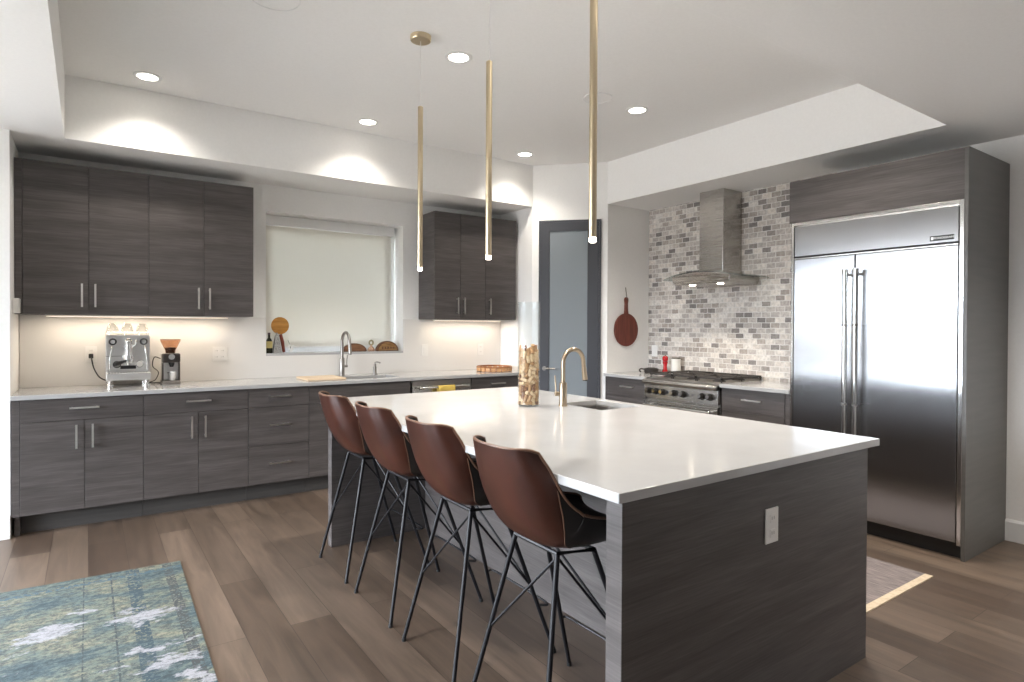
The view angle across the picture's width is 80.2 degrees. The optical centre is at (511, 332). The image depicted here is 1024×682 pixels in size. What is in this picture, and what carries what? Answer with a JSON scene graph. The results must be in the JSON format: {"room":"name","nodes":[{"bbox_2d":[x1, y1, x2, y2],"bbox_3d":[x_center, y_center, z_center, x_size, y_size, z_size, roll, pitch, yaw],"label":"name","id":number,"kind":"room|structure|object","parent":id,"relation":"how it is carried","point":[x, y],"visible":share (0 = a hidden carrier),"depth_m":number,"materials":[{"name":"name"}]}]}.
{"room":"kitchen","nodes":[
{"label":"kitchen","id":0,"kind":"room"},
{"bbox_2d":[0,128,18,538],"bbox_3d":[-5.382,0.011,2.905,4.690,2.616,0.860,0,1,-35],"label":"wall","id":1,"kind":"structure","parent":0,"point":[9,321],"depth_m":3.88,"materials":[{"name":"paint"}]},
{"bbox_2d":[0,515,9,540],"bbox_3d":[-3.660,1.246,3.586,1.090,0.150,0.016,0,1,-35],"label":"baseboard","id":2,"kind":"structure","parent":1,"relation":"attached to","point":[4,520],"depth_m":3.88,"materials":[{"name":"white paint"}]},
{"bbox_2d":[12,298,19,312],"bbox_3d":[-3.309,-0.181,4.064,0.034,0.099,0.115,0,1,-35],"label":"switch box","id":3,"kind":"object","parent":1,"relation":"attached to","point":[15,301],"visible":1,"depth_m":4.02,"materials":[{"name":"white plastic"}]},
{"bbox_2d":[18,152,499,387],"bbox_3d":[-1.919,0.002,5.690,4.176,2.616,0.250,0,1,-35],"label":"wall","id":4,"kind":"structure","parent":0,"point":[267,199],"depth_m":5.73,"materials":[{"name":"paint"}]},
{"bbox_2d":[14,157,148,315],"bbox_3d":[-3.126,-0.658,4.455,0.782,1.054,0.381,0,1,-35],"label":"upper cabinet","id":5,"kind":"object","parent":4,"relation":"attached to","point":[85,230],"depth_m":4.31,"materials":[{"name":"grey laminate"}]},
{"bbox_2d":[45,315,227,317],"bbox_3d":[-2.842,-0.125,4.691,1.200,0.012,0.040,0,1,-35],"label":"light bar","id":6,"kind":"object","parent":5,"relation":"attached to","point":[45,315],"visible":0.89,"depth_m":4.63,"materials":[{"name":"white paint"}]},
{"bbox_2d":[55,316,179,317],"bbox_3d":[-2.842,-0.120,4.691,1.190,0.003,0.030,0,1,-35],"label":"diffuser","id":7,"kind":"object","parent":6,"relation":"attached to","point":[55,316],"depth_m":4.65,"materials":[{"name":"beige plastic"}]},
{"bbox_2d":[85,346,96,361],"bbox_3d":[-3.200,0.163,4.626,0.075,0.120,0.009,0,1,-35],"label":"wall outlet","id":8,"kind":"object","parent":4,"relation":"attached to","point":[88,349],"visible":1,"depth_m":4.62,"materials":[{"name":"white plastic"}]},
{"bbox_2d":[149,174,252,316],"bbox_3d":[-2.503,-0.659,4.889,0.735,1.054,0.381,0,1,-35],"label":"upper cabinet","id":9,"kind":"object","parent":4,"relation":"attached to","point":[201,232],"visible":0.99,"depth_m":4.74,"materials":[{"name":"grey laminate"}]},
{"bbox_2d":[212,347,226,360],"bbox_3d":[-2.467,0.177,5.137,0.118,0.120,0.009,0,1,-35],"label":"wall outlet","id":10,"kind":"object","parent":4,"relation":"attached to","point":[218,353],"visible":1,"depth_m":5.13,"materials":[{"name":"white plastic"}]},
{"bbox_2d":[20,315,499,387],"bbox_3d":[-1.844,0.130,5.584,4.167,0.531,0.012,0,1,-35],"label":"backsplash","id":11,"kind":"structure","parent":4,"relation":"attached to","point":[52,348],"depth_m":5.12,"materials":[{"name":"white stone"}]},
{"bbox_2d":[266,229,402,355],"bbox_3d":[-1.698,-0.435,5.831,1.308,1.276,0.262,0,1,-35],"label":"window","id":12,"kind":"structure","parent":4,"relation":"in","point":[296,351],"depth_m":5.90,"materials":[{"name":"white paint"}]},
{"bbox_2d":[266,333,272,352],"bbox_3d":[-2.170,0.089,5.436,0.058,0.182,0.058,0,1,-35],"label":"glass bottle","id":13,"kind":"object","parent":12,"relation":"on","point":[269,343],"visible":0.91,"depth_m":5.42,"materials":[{"name":"black"}]},
{"bbox_2d":[272,333,281,352],"bbox_3d":[-2.115,0.089,5.475,0.074,0.182,0.070,0,1,-35],"label":"grater","id":14,"kind":"object","parent":12,"relation":"on","point":[276,348],"visible":1,"depth_m":5.46,"materials":[{"name":"metal"}]},
{"bbox_2d":[271,317,288,351],"bbox_3d":[-2.105,0.017,5.524,0.156,0.321,0.032,0,1,-35],"label":"wooden paddle","id":15,"kind":"object","parent":12,"relation":"on","point":[280,325],"visible":1,"depth_m":5.52,"materials":[{"name":"orange wood"}]},
{"bbox_2d":[288,341,293,351],"bbox_3d":[-2.002,0.120,5.518,0.060,0.112,0.043,0,1,-35],"label":"ornament","id":16,"kind":"object","parent":12,"relation":"on","point":[289,348],"visible":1,"depth_m":5.51,"materials":[{"name":"white ceramic"}]},
{"bbox_2d":[266,214,393,347],"bbox_3d":[-1.740,-0.464,5.863,1.271,1.214,0.070,0,1,-35],"label":"roller shade","id":17,"kind":"object","parent":12,"relation":"attached to","point":[327,279],"visible":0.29,"depth_m":5.86,"materials":[{"name":"white fabric"}]},
{"bbox_2d":[344,343,366,351],"bbox_3d":[-1.527,0.140,5.896,0.234,0.078,0.051,0,1,-35],"label":"round ornament","id":18,"kind":"object","parent":12,"relation":"on","point":[355,346],"visible":0.81,"depth_m":5.88,"materials":[{"name":"brown wood"}]},
{"bbox_2d":[367,340,374,350],"bbox_3d":[-1.390,0.123,6.005,0.076,0.112,0.075,0,1,-35],"label":"figurine","id":19,"kind":"object","parent":12,"relation":"on","point":[371,348],"visible":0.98,"depth_m":5.99,"materials":[{"name":"beige ceramic"}]},
{"bbox_2d":[375,341,397,350],"bbox_3d":[-1.247,0.130,6.077,0.229,0.098,0.054,0,1,-35],"label":"round ornament","id":20,"kind":"object","parent":12,"relation":"on","point":[385,345],"visible":1,"depth_m":6.05,"materials":[{"name":"brown wood"}]},
{"bbox_2d":[419,211,515,319],"bbox_3d":[-0.444,-0.662,6.323,0.969,1.054,0.381,0,1,-35],"label":"upper cabinet","id":21,"kind":"object","parent":4,"relation":"attached to","point":[457,281],"visible":0.91,"depth_m":6.13,"materials":[{"name":"grey laminate"}]},
{"bbox_2d":[432,319,500,320],"bbox_3d":[-0.459,-0.129,6.352,0.810,0.012,0.040,0,1,-35],"label":"light bar","id":22,"kind":"object","parent":21,"relation":"attached to","point":[432,319],"visible":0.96,"depth_m":6.30,"materials":[{"name":"white paint"}]},
{"bbox_2d":[477,344,482,354],"bbox_3d":[-0.344,0.178,6.616,0.075,0.120,0.009,0,1,-35],"label":"wall outlet","id":23,"kind":"object","parent":4,"relation":"attached to","point":[479,346],"visible":1,"depth_m":6.61,"materials":[{"name":"white plastic"}]},
{"bbox_2d":[58,0,857,165],"bbox_3d":[-0.527,-1.728,0.709,10.150,0.100,10.000,0,1,-35],"label":"ceiling","id":24,"kind":"structure","parent":0,"point":[334,63],"depth_m":3.88,"materials":[{"name":"paint"}]},
{"bbox_2d":[133,71,161,81],"bbox_3d":[-2.440,-1.713,4.074,0.170,0.008,0.170,0,1,-35],"label":"recessed light","id":25,"kind":"object","parent":24,"relation":"in","point":[142,75],"visible":1,"depth_m":4.07,"materials":[{"name":"white paint"}]},
{"bbox_2d":[252,0,300,10],"bbox_3d":[-1.204,-1.700,3.089,0.250,0.006,0.250,0,1,-35],"label":"ceiling speaker","id":26,"kind":"object","parent":24,"relation":"attached to","point":[278,5],"visible":1,"depth_m":3.15,"materials":[{"name":"white paint"}]},
{"bbox_2d":[357,118,377,125],"bbox_3d":[-1.174,-1.716,4.956,0.170,0.008,0.170,0,1,-35],"label":"recessed light","id":27,"kind":"object","parent":24,"relation":"in","point":[363,121],"visible":1,"depth_m":4.95,"materials":[{"name":"white paint"}]},
{"bbox_2d":[410,31,430,270],"bbox_3d":[-0.527,-1.030,3.501,0.120,1.346,0.120,0,1,-35],"label":"pendant lamp","id":28,"kind":"object","parent":24,"relation":"hanging from","point":[421,38],"visible":1,"depth_m":3.49,"materials":[{"name":"gold metal"}]},
{"bbox_2d":[445,51,471,63],"bbox_3d":[-0.331,-1.701,3.761,0.170,0.008,0.170,0,1,-35],"label":"recessed light","id":29,"kind":"object","parent":24,"relation":"in","point":[458,57],"visible":1,"depth_m":3.76,"materials":[{"name":"white paint"}]},
{"bbox_2d":[485,0,491,259],"bbox_3d":[-0.109,-1.023,2.901,0.120,1.346,0.120,0,1,-35],"label":"pendant lamp","id":30,"kind":"object","parent":24,"relation":"hanging from","point":[488,218],"visible":1,"depth_m":2.89,"materials":[{"name":"gold metal"}]},
{"bbox_2d":[516,152,533,156],"bbox_3d":[0.125,-1.718,5.862,0.170,0.008,0.170,0,1,-35],"label":"recessed light","id":31,"kind":"object","parent":24,"relation":"in","point":[520,154],"visible":1,"depth_m":5.87,"materials":[{"name":"white paint"}]},
{"bbox_2d":[589,0,597,242],"bbox_3d":[0.308,-1.016,2.301,0.120,1.346,0.120,0,1,-35],"label":"pendant lamp","id":32,"kind":"object","parent":24,"relation":"hanging from","point":[593,3],"visible":1,"depth_m":2.29,"materials":[{"name":"gold metal"}]},
{"bbox_2d":[583,92,611,103],"bbox_3d":[0.623,-1.703,4.420,0.210,0.006,0.210,0,1,-35],"label":"ceiling speaker","id":33,"kind":"object","parent":24,"relation":"attached to","point":[602,97],"visible":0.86,"depth_m":4.42,"materials":[{"name":"white paint"}]},
{"bbox_2d":[584,94,610,102],"bbox_3d":[0.623,-1.704,4.420,0.198,0.001,0.198,0,1,-35],"label":"grille","id":34,"kind":"object","parent":33,"relation":"attached to","point":[601,98],"depth_m":4.42,"materials":[{"name":"metal"}]},
{"bbox_2d":[626,106,648,114],"bbox_3d":[0.958,-1.703,4.659,0.170,0.008,0.170,0,1,-35],"label":"recessed light","id":35,"kind":"object","parent":24,"relation":"in","point":[634,110],"visible":1,"depth_m":4.65,"materials":[{"name":"white paint"}]},
{"bbox_2d":[0,488,1023,681],"bbox_3d":[-0.541,1.411,0.737,10.150,0.100,10.000,0,1,-35],"label":"floor","id":36,"kind":"structure","parent":0,"point":[268,608],"depth_m":3.02,"materials":[{"name":"brown wood"}]},
{"bbox_2d":[11,401,20,536],"bbox_3d":[-3.368,0.875,4.162,0.042,0.884,0.614,0,1,-35],"label":"filler panel","id":37,"kind":"object","parent":36,"relation":"on","point":[15,405],"visible":0.71,"depth_m":3.91,"materials":[{"name":"grey laminate"}]},
{"bbox_2d":[20,394,143,533],"bbox_3d":[-3.059,0.874,4.357,0.684,0.884,0.647,0,1,-35],"label":"base cabinet","id":38,"kind":"object","parent":36,"relation":"on","point":[82,459],"visible":1,"depth_m":4.11,"materials":[{"name":"grey laminate"}]},
{"bbox_2d":[10,369,518,400],"bbox_3d":[-1.663,0.414,5.323,4.172,0.030,0.627,0,1,-35],"label":"countertop","id":39,"kind":"structure","parent":38,"relation":"on","point":[38,393],"depth_m":4.78,"materials":[{"name":"white stone"}]},
{"bbox_2d":[89,332,150,387],"bbox_3d":[-2.946,0.197,4.573,0.388,0.406,0.381,0,1,-35],"label":"espresso machine","id":40,"kind":"object","parent":39,"relation":"on","point":[127,356],"visible":1,"depth_m":4.54,"materials":[{"name":"silver metal"}]},
{"bbox_2d":[106,372,150,380],"bbox_3d":[-2.854,0.323,4.531,0.282,0.055,0.098,0,1,-35],"label":"drip tray","id":41,"kind":"object","parent":40,"relation":"on","point":[110,376],"depth_m":4.49,"materials":[{"name":"silver metal"}]},
{"bbox_2d":[149,339,180,384],"bbox_3d":[-2.713,0.223,4.800,0.275,0.352,0.169,1,1,36],"label":"coffee grinder","id":42,"kind":"object","parent":39,"relation":"on","point":[170,360],"visible":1,"depth_m":4.74,"materials":[{"name":"grey metal"}]},
{"bbox_2d":[169,371,175,379],"bbox_3d":[-2.647,0.334,4.748,0.048,0.069,0.047,0,1,-35],"label":"cup","id":43,"kind":"object","parent":42,"relation":"on","point":[172,374],"depth_m":4.73,"materials":[{"name":"white plastic"}]},
{"bbox_2d":[296,375,345,380],"bbox_3d":[-1.660,0.391,5.287,0.330,0.016,0.345,0,1,-35],"label":"cutting board","id":44,"kind":"object","parent":39,"relation":"on","point":[319,377],"visible":1,"depth_m":5.22,"materials":[{"name":"brown wood"}]},
{"bbox_2d":[339,331,351,375],"bbox_3d":[-1.512,0.191,5.571,0.082,0.414,0.227,0,1,-35],"label":"kitchen faucet","id":45,"kind":"object","parent":39,"relation":"on","point":[342,359],"visible":1,"depth_m":5.62,"materials":[{"name":"grey metal"}]},
{"bbox_2d":[372,361,380,373],"bbox_3d":[-1.292,0.334,5.815,0.086,0.125,0.048,0,1,11],"label":"soap dispenser","id":46,"kind":"object","parent":39,"relation":"on","point":[374,367],"visible":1,"depth_m":5.80,"materials":[{"name":"grey metal"}]},
{"bbox_2d":[476,365,511,371],"bbox_3d":[-0.184,0.370,6.336,0.376,0.054,0.376,0,1,-35],"label":"wooden tray","id":47,"kind":"object","parent":39,"relation":"on","point":[482,368],"visible":1,"depth_m":6.22,"materials":[{"name":"brown wood"}]},
{"bbox_2d":[0,561,217,681],"bbox_3d":[-2.058,1.341,1.678,2.337,0.008,3.080,0,1,-35],"label":"area rug","id":48,"kind":"object","parent":36,"relation":"on","point":[142,624],"visible":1,"depth_m":2.69,"materials":[{"name":"fabric"}]},
{"bbox_2d":[143,389,247,515],"bbox_3d":[-2.492,0.873,4.752,0.692,0.884,0.647,0,1,-35],"label":"base cabinet","id":49,"kind":"object","parent":36,"relation":"on","point":[196,443],"visible":0.98,"depth_m":4.51,"materials":[{"name":"grey laminate"}]},
{"bbox_2d":[246,386,308,499],"bbox_3d":[-2.017,0.873,5.083,0.462,0.884,0.647,0,1,-35],"label":"base cabinet","id":50,"kind":"object","parent":36,"relation":"on","point":[278,418],"visible":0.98,"depth_m":4.84,"materials":[{"name":"grey laminate"}]},
{"bbox_2d":[306,381,409,490],"bbox_3d":[-1.456,0.872,5.474,0.902,0.884,0.647,0,1,-35],"label":"base cabinet","id":51,"kind":"object","parent":36,"relation":"on","point":[318,426],"visible":0.33,"depth_m":5.06,"materials":[{"name":"grey laminate"}]},
{"bbox_2d":[318,391,429,583],"bbox_3d":[-0.825,0.835,3.553,0.567,0.998,0.471,0,1,-35],"label":"bar stool","id":52,"kind":"object","parent":36,"relation":"on","point":[339,412],"visible":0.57,"depth_m":3.37,"materials":[{"name":"brown leather"},{"name":"black metal"}]},
{"bbox_2d":[354,401,482,627],"bbox_3d":[-0.492,0.841,3.076,0.567,0.998,0.471,0,1,-35],"label":"bar stool","id":53,"kind":"object","parent":36,"relation":"on","point":[383,434],"visible":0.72,"depth_m":2.89,"materials":[{"name":"brown leather"},{"name":"black metal"}]},
{"bbox_2d":[410,378,470,392],"bbox_3d":[-0.807,0.874,5.901,0.616,0.878,0.673,0,1,-35],"label":"dishwasher","id":54,"kind":"object","parent":36,"relation":"on","point":[419,386],"visible":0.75,"depth_m":5.63,"materials":[{"name":"silver metal"}]},
{"bbox_2d":[437,385,454,391],"bbox_3d":[-0.607,0.650,5.639,0.179,0.333,0.044,0,1,-35],"label":"kitchen towel","id":55,"kind":"object","parent":54,"relation":"hanging from","point":[441,387],"visible":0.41,"depth_m":5.62,"materials":[{"name":"yellow fabric"}]},
{"bbox_2d":[402,415,555,681],"bbox_3d":[-0.161,0.847,2.600,0.567,0.998,0.471,0,1,-35],"label":"bar stool","id":56,"kind":"object","parent":36,"relation":"on","point":[439,453],"visible":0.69,"depth_m":2.41,"materials":[{"name":"brown leather"}]},
{"bbox_2d":[471,375,518,388],"bbox_3d":[-0.314,0.870,6.269,0.588,0.884,0.647,0,1,-35],"label":"base cabinet","id":57,"kind":"object","parent":36,"relation":"on","point":[498,381],"visible":0.16,"depth_m":6.01,"materials":[{"name":"grey laminate"}]},
{"bbox_2d":[472,435,605,681],"bbox_3d":[0.152,0.853,2.134,0.567,0.998,0.471,0,1,-35],"label":"bar stool","id":58,"kind":"object","parent":36,"relation":"on","point":[519,485],"visible":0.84,"depth_m":1.94,"materials":[{"name":"brown leather"}]},
{"bbox_2d":[328,427,867,681],"bbox_3d":[0.175,0.900,3.187,1.456,0.884,2.560,0,1,-35],"label":"kitchen island","id":59,"kind":"object","parent":36,"relation":"on","point":[695,592],"visible":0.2,"depth_m":2.16,"materials":[{"name":"grey laminate"}]},
{"bbox_2d":[320,387,879,503],"bbox_3d":[0.163,0.442,3.174,1.507,0.030,2.619,0,1,-35],"label":"island countertop","id":60,"kind":"structure","parent":59,"relation":"on","point":[630,452],"depth_m":2.51,"materials":[{"name":"white stone"}]},
{"bbox_2d":[554,347,587,406],"bbox_3d":[0.351,0.254,3.571,0.237,0.340,0.058,0,1,-35],"label":"faucet","id":61,"kind":"object","parent":60,"relation":"on","point":[562,393],"visible":1,"depth_m":3.52,"materials":[{"name":"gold metal"}]},
{"bbox_2d":[579,405,618,409],"bbox_3d":[0.512,0.550,3.600,0.329,0.190,0.394,0,1,-35],"label":"undermount sink","id":62,"kind":"object","parent":60,"relation":"in","point":[598,407],"visible":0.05,"depth_m":3.79,"materials":[{"name":"silver metal"}]},
{"bbox_2d":[765,506,777,544],"bbox_3d":[0.910,0.674,2.131,0.075,0.122,0.009,0,1,-35],"label":"wall outlet","id":63,"kind":"object","parent":59,"relation":"attached to","point":[771,514],"visible":1,"depth_m":2.12,"materials":[{"name":"white plastic"}]},
{"bbox_2d":[770,528,774,537],"bbox_3d":[0.912,0.700,2.129,0.032,0.030,0.003,0,1,-35],"label":"socket","id":64,"kind":"object","parent":63,"relation":"attached to","point":[772,530],"depth_m":2.13,"materials":[{"name":"grey plastic"}]},
{"bbox_2d":[770,513,775,522],"bbox_3d":[0.912,0.648,2.128,0.032,0.030,0.003,0,1,-35],"label":"socket","id":65,"kind":"object","parent":63,"relation":"attached to","point":[772,515],"depth_m":2.13,"materials":[{"name":"grey plastic"}]},
{"bbox_2d":[605,376,646,404],"bbox_3d":[1.336,0.879,6.074,0.655,0.884,0.550,0,1,-35],"label":"base cabinet","id":66,"kind":"object","parent":36,"relation":"on","point":[627,390],"depth_m":5.90,"materials":[{"name":"grey laminate"}]},
{"bbox_2d":[603,371,669,379],"bbox_3d":[1.341,0.421,6.072,0.651,0.030,0.553,0,1,-35],"label":"countertop","id":67,"kind":"structure","parent":66,"relation":"on","point":[639,375],"depth_m":5.94,"materials":[{"name":"white stone"}]},
{"bbox_2d":[639,367,657,372],"bbox_3d":[1.388,0.377,6.127,0.185,0.058,0.146,0,1,-35],"label":"pan","id":68,"kind":"object","parent":67,"relation":"on","point":[649,369],"visible":0.91,"depth_m":6.09,"materials":[{"name":"grey metal"}]},
{"bbox_2d":[662,354,667,371],"bbox_3d":[1.553,0.310,6.168,0.060,0.193,0.060,0,1,-35],"label":"pepper mill","id":69,"kind":"object","parent":67,"relation":"on","point":[664,358],"visible":0.89,"depth_m":6.15,"materials":[{"name":"red paint"}]},
{"bbox_2d":[671,357,680,373],"bbox_3d":[1.638,0.326,6.082,0.098,0.162,0.098,0,1,-35],"label":"canister","id":70,"kind":"object","parent":67,"relation":"on","point":[675,361],"visible":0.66,"depth_m":6.04,"materials":[{"name":"white ceramic"}]},
{"bbox_2d":[642,370,763,415],"bbox_3d":[1.699,0.850,5.491,0.721,0.956,0.806,0,1,-35],"label":"gas range","id":71,"kind":"object","parent":36,"relation":"on","point":[686,390],"visible":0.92,"depth_m":5.31,"materials":[{"name":"silver metal"}]},
{"bbox_2d":[647,376,761,384],"bbox_3d":[1.736,0.420,5.511,0.625,0.014,0.802,0,1,-35],"label":"cooktop","id":72,"kind":"object","parent":71,"relation":"in","point":[705,381],"depth_m":5.32,"materials":[{"name":"grey metal"}]},
{"bbox_2d":[722,388,789,425],"bbox_3d":[2.135,0.893,4.929,0.655,0.884,0.599,0,1,-35],"label":"base cabinet","id":73,"kind":"object","parent":36,"relation":"on","point":[768,407],"depth_m":4.73,"materials":[{"name":"grey laminate"}]},
{"bbox_2d":[720,380,789,393],"bbox_3d":[2.139,0.435,4.927,0.651,0.030,0.601,0,1,-35],"label":"countertop","id":74,"kind":"structure","parent":73,"relation":"on","point":[781,387],"depth_m":4.85,"materials":[{"name":"white stone"}]},
{"bbox_2d":[790,199,964,557],"bbox_3d":[2.589,0.275,4.194,0.752,2.138,1.071,0,1,-35],"label":"refrigerator","id":75,"kind":"object","parent":36,"relation":"on","point":[877,297],"visible":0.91,"depth_m":3.91,"materials":[{"name":"grey metal"}]},
{"bbox_2d":[789,146,1009,561],"bbox_3d":[2.628,0.122,4.218,0.677,2.444,1.112,0,1,-35],"label":"surround","id":76,"kind":"object","parent":36,"relation":"on","point":[975,176],"visible":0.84,"depth_m":3.77,"materials":[{"name":"grey laminate"}]},
{"bbox_2d":[866,557,932,612],"bbox_3d":[1.559,1.340,3.757,0.810,0.007,1.525,0,1,-35],"label":"kitchen mat","id":77,"kind":"object","parent":36,"relation":"on","point":[885,581],"visible":0.29,"depth_m":3.29,"materials":[{"name":"grey fabric"}]},
{"bbox_2d":[0,0,1023,214],"bbox_3d":[-0.528,-1.466,0.711,10.150,0.423,10.000,0,1,-35],"label":"ceiling","id":78,"kind":"structure","parent":0,"point":[959,64],"depth_m":3.05,"materials":[{"name":"paint"}]},
{"bbox_2d":[500,162,648,398],"bbox_3d":[0.651,-0.208,6.777,1.284,3.039,1.400,0,1,-35],"label":"wall","id":79,"kind":"structure","parent":0,"point":[560,191],"depth_m":6.28,"materials":[{"name":"paint"}]},
{"bbox_2d":[46,0,946,206],"bbox_3d":[-0.165,-1.494,3.880,4.430,0.423,3.509,0,1,-35],"label":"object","id":80,"kind":"object","parent":79,"relation":"attached to","point":[93,111],"depth_m":4.71,"materials":[{"name":"paint"}]},
{"bbox_2d":[540,221,598,397],"bbox_3d":[0.579,0.090,6.181,0.592,2.433,0.071,0,1,11],"label":"door","id":81,"kind":"structure","parent":79,"relation":"in","point":[569,261],"depth_m":6.20,"materials":[{"name":"grey"}]},
{"bbox_2d":[538,219,601,398],"bbox_3d":[0.585,0.084,6.208,0.636,2.465,0.020,0,1,11],"label":"trim","id":82,"kind":"structure","parent":79,"relation":"attached to","point":[583,220],"depth_m":6.16,"materials":[{"name":"grey"}]},
{"bbox_2d":[614,287,637,345],"bbox_3d":[1.178,-0.165,6.273,0.335,0.608,0.022,0,1,-35],"label":"round board","id":83,"kind":"object","parent":79,"relation":"attached to","point":[625,326],"visible":1,"depth_m":6.26,"materials":[{"name":"brown wood"}]},
{"bbox_2d":[838,135,1023,521],"bbox_3d":[3.973,0.053,3.006,0.143,2.616,8.590,0,1,-35],"label":"wall","id":84,"kind":"structure","parent":0,"point":[1010,150],"depth_m":3.93,"materials":[{"name":"paint"}]},
{"bbox_2d":[672,188,767,286],"bbox_3d":[1.820,-0.859,5.517,0.496,0.856,0.810,0,1,-35],"label":"range hood","id":85,"kind":"object","parent":84,"relation":"attached to","point":[720,247],"visible":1,"depth_m":5.47,"materials":[{"name":"silver metal"}]},
{"bbox_2d":[648,173,833,381],"bbox_3d":[2.023,-0.430,5.671,0.010,1.716,1.975,0,1,-35],"label":"wall tile","id":86,"kind":"structure","parent":84,"relation":"attached to","point":[737,329],"depth_m":5.66,"materials":[{"name":"tile"}]},
{"bbox_2d":[652,345,657,356],"bbox_3d":[1.500,0.189,6.404,0.010,0.120,0.075,0,1,-35],"label":"light switch","id":87,"kind":"object","parent":86,"relation":"attached to","point":[654,347],"visible":1,"depth_m":6.40,"materials":[{"name":"white plastic"}]},
{"bbox_2d":[1005,519,1023,543],"bbox_3d":[4.755,1.306,1.748,0.016,0.140,5.405,0,1,-35],"label":"baseboard","id":88,"kind":"structure","parent":84,"relation":"attached to","point":[1014,530],"depth_m":3.92,"materials":[{"name":"white paint"}]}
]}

